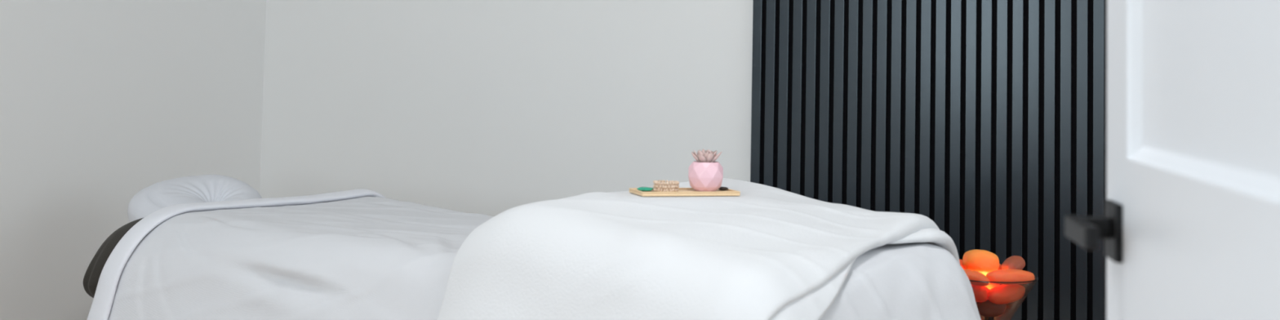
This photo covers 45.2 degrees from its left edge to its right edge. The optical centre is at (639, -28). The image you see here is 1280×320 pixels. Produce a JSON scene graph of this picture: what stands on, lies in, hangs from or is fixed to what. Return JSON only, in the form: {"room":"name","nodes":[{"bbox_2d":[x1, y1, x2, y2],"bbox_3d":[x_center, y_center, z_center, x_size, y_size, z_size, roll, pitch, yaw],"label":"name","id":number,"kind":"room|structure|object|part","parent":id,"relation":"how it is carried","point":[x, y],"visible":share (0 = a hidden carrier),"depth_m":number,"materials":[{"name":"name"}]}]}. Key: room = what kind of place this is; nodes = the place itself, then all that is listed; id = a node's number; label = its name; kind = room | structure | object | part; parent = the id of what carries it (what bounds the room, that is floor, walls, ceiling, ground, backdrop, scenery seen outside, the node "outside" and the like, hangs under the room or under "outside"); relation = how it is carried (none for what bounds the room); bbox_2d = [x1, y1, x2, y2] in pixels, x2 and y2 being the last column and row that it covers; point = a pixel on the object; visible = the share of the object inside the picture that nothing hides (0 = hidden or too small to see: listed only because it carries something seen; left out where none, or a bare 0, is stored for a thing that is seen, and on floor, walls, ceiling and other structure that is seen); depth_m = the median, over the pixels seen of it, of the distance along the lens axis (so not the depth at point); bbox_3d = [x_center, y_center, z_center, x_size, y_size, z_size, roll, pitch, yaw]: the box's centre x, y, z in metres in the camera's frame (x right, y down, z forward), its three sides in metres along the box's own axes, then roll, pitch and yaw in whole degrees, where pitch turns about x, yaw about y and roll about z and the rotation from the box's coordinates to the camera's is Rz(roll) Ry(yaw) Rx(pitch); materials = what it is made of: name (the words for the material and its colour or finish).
{"room":"spa","nodes":[
{"label":"spa","id":0,"kind":"room"},
{"bbox_2d":[0,0,266,319],"bbox_3d":[-2.675,-0.192,2.630,0.120,2.750,5.747,-1,-4,29],"label":"wall","id":1,"kind":"structure","parent":0,"point":[103,102],"depth_m":4.49,"materials":[{"name":"white paint"}]},
{"bbox_2d":[259,0,753,216],"bbox_3d":[1.110,-0.042,3.894,5.538,2.750,0.120,-1,-4,29],"label":"wall","id":2,"kind":"structure","parent":0,"point":[492,108],"depth_m":4.64,"materials":[{"name":"white paint"}]},
{"bbox_2d":[750,0,1106,319],"bbox_3d":[1.107,-0.047,3.815,1.800,2.742,0.023,-1,-4,29],"label":"wall panel","id":3,"kind":"object","parent":2,"relation":"attached to","point":[985,121],"visible":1,"depth_m":3.94,"materials":[{"name":"black wood"}]},
{"bbox_3d":[-0.299,1.193,1.296,7.679,0.080,7.809,1,-3,0],"label":"floor","id":4,"kind":"structure","parent":0,"visible":0},
{"bbox_2d":[83,217,142,297],"bbox_3d":[-0.363,0.917,3.247,2.052,0.700,0.744,-2,-5,41],"label":"massage table","id":5,"kind":"object","parent":4,"relation":"on","point":[91,279],"visible":0.07,"depth_m":3.59,"materials":[{"name":"black leather"}]},
{"bbox_2d":[127,174,262,222],"bbox_3d":[-1.144,0.635,4.025,0.350,0.194,0.342,-2,-5,41],"label":"pillow","id":6,"kind":"object","parent":5,"relation":"attached to","point":[204,188],"visible":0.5,"depth_m":4.03,"materials":[{"name":"white fabric"}]},
{"bbox_2d":[86,188,981,319],"bbox_3d":[-0.226,0.799,3.074,1.939,0.733,0.946,-2,-5,41],"label":"sheet","id":7,"kind":"object","parent":5,"relation":"on","point":[360,254],"visible":0.59,"depth_m":3.13,"materials":[{"name":"white fabric"}]},
{"bbox_2d":[436,177,959,319],"bbox_3d":[0.125,0.682,2.784,0.759,0.564,0.955,-2,-5,41],"label":"fleece blanket","id":8,"kind":"object","parent":7,"relation":"on","point":[763,252],"visible":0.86,"depth_m":2.59,"materials":[{"name":"white fabric"}]},
{"bbox_2d":[629,187,740,196],"bbox_3d":[0.086,0.423,2.965,0.197,0.008,0.092,2,-4,-16],"label":"bamboo tray","id":9,"kind":"object","parent":8,"relation":"on","point":[682,191],"visible":0.78,"depth_m":2.93,"materials":[{"name":"beige wood"}]},
{"bbox_2d":[636,186,653,191],"bbox_3d":[0.010,0.414,2.943,0.032,0.009,0.025,1,-3,0],"label":"stone","id":10,"kind":"object","parent":9,"relation":"on","point":[641,188],"visible":1,"depth_m":2.93,"materials":[{"name":"green stone"}]},
{"bbox_2d":[652,179,679,191],"bbox_3d":[0.050,0.409,2.947,0.052,0.021,0.054,1,-3,0],"label":"bracelet","id":11,"kind":"object","parent":9,"relation":"on","point":[660,185],"visible":1,"depth_m":2.93,"materials":[{"name":"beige stone"}]},
{"bbox_2d":[688,148,723,191],"bbox_3d":[0.128,0.383,2.980,0.067,0.081,0.067,1,-3,3],"label":"potted succulent","id":12,"kind":"object","parent":9,"relation":"on","point":[705,174],"visible":1,"depth_m":2.96,"materials":[{"name":"pink ceramic"}]},
{"bbox_2d":[718,186,728,190],"bbox_3d":[0.163,0.421,2.999,0.019,0.007,0.022,1,-3,0],"label":"stone","id":13,"kind":"object","parent":9,"relation":"on","point":[720,188],"visible":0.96,"depth_m":2.99,"materials":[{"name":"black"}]},
{"bbox_3d":[0.704,1.011,3.081,0.258,0.538,0.263,1,-3,0],"label":"side table","id":14,"kind":"object","parent":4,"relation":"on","visible":0},
{"bbox_2d":[969,275,1038,319],"bbox_3d":[0.709,0.679,3.116,0.193,0.130,0.193,1,-3,0],"label":"bowl","id":15,"kind":"object","parent":14,"relation":"on","point":[985,317],"visible":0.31,"depth_m":3.04,"materials":[{"name":"clear glass"}]},
{"bbox_2d":[959,259,966,270],"bbox_3d":[0.648,0.602,3.142,0.065,0.035,0.052,1,-3,0],"label":"salt stone","id":16,"kind":"object","parent":15,"relation":"in","point":[960,260],"visible":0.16,"depth_m":3.12,"materials":[{"name":"orange stone"}]},
{"bbox_2d":[964,269,990,286],"bbox_3d":[0.669,0.609,3.070,0.057,0.032,0.047,1,-3,0],"label":"salt stone","id":17,"kind":"object","parent":15,"relation":"in","point":[971,274],"visible":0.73,"depth_m":3.05,"materials":[{"name":"orange stone"}]},
{"bbox_2d":[971,284,989,302],"bbox_3d":[0.679,0.644,3.091,0.045,0.038,0.053,-1,-4,30],"label":"salt stone","id":18,"kind":"object","parent":15,"relation":"in","point":[980,293],"visible":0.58,"depth_m":3.07,"materials":[{"name":"orange stone"}]},
{"bbox_2d":[962,249,999,275],"bbox_3d":[0.694,0.590,3.126,0.076,0.055,0.058,1,-3,0],"label":"salt stone","id":19,"kind":"object","parent":15,"relation":"in","point":[983,261],"visible":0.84,"depth_m":3.10,"materials":[{"name":"orange stone"}]},
{"bbox_2d":[984,316,994,319],"bbox_3d":[0.708,0.704,3.115,0.020,0.019,0.020,1,-3,0],"label":"bulb socket","id":20,"kind":"object","parent":15,"relation":"attached to","point":[985,317],"depth_m":3.11,"materials":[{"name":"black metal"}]},
{"bbox_2d":[977,299,1006,316],"bbox_3d":[0.707,0.673,3.088,0.061,0.036,0.031,1,-3,0],"label":"salt stone","id":21,"kind":"object","parent":15,"relation":"in","point":[986,308],"visible":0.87,"depth_m":3.08,"materials":[{"name":"orange stone"}]},
{"bbox_2d":[984,282,999,288],"bbox_3d":[0.711,0.648,3.154,0.061,0.036,0.042,1,-3,0],"label":"salt stone","id":22,"kind":"object","parent":15,"relation":"in","point":[990,285],"visible":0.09,"depth_m":3.14,"materials":[{"name":"orange stone"}]},
{"bbox_2d":[987,284,1025,304],"bbox_3d":[0.736,0.645,3.089,0.081,0.039,0.049,3,-4,-25],"label":"salt stone","id":23,"kind":"object","parent":15,"relation":"in","point":[1002,294],"visible":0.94,"depth_m":3.07,"materials":[{"name":"orange stone"}]},
{"bbox_2d":[986,269,1035,284],"bbox_3d":[0.741,0.609,3.076,0.099,0.029,0.048,1,-3,0],"label":"salt stone","id":24,"kind":"object","parent":15,"relation":"in","point":[1001,275],"visible":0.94,"depth_m":3.06,"materials":[{"name":"orange stone"}]},
{"bbox_2d":[1001,255,1025,270],"bbox_3d":[0.766,0.599,3.151,0.049,0.036,0.045,1,-3,0],"label":"salt stone","id":25,"kind":"object","parent":15,"relation":"in","point":[1014,262],"visible":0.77,"depth_m":3.14,"materials":[{"name":"orange stone"}]},
{"bbox_3d":[1.245,-0.243,0.471,1.600,2.750,0.947,1,-3,0],"label":"wall partition","id":26,"kind":"structure","parent":0,"visible":0},
{"bbox_2d":[1064,0,1279,319],"bbox_3d":[0.501,0.150,1.336,0.144,2.022,0.810,1,-3,6],"label":"door","id":27,"kind":"structure","parent":26,"relation":"in","point":[1189,228],"depth_m":1.38,"materials":[{"name":"white paint"}]},
{"bbox_3d":[0.483,0.274,1.623,0.046,0.024,0.130,1,-3,6],"label":"lever","id":28,"kind":"part","parent":27,"relation":"part of","materials":[{"name":"black metal"}]}
]}

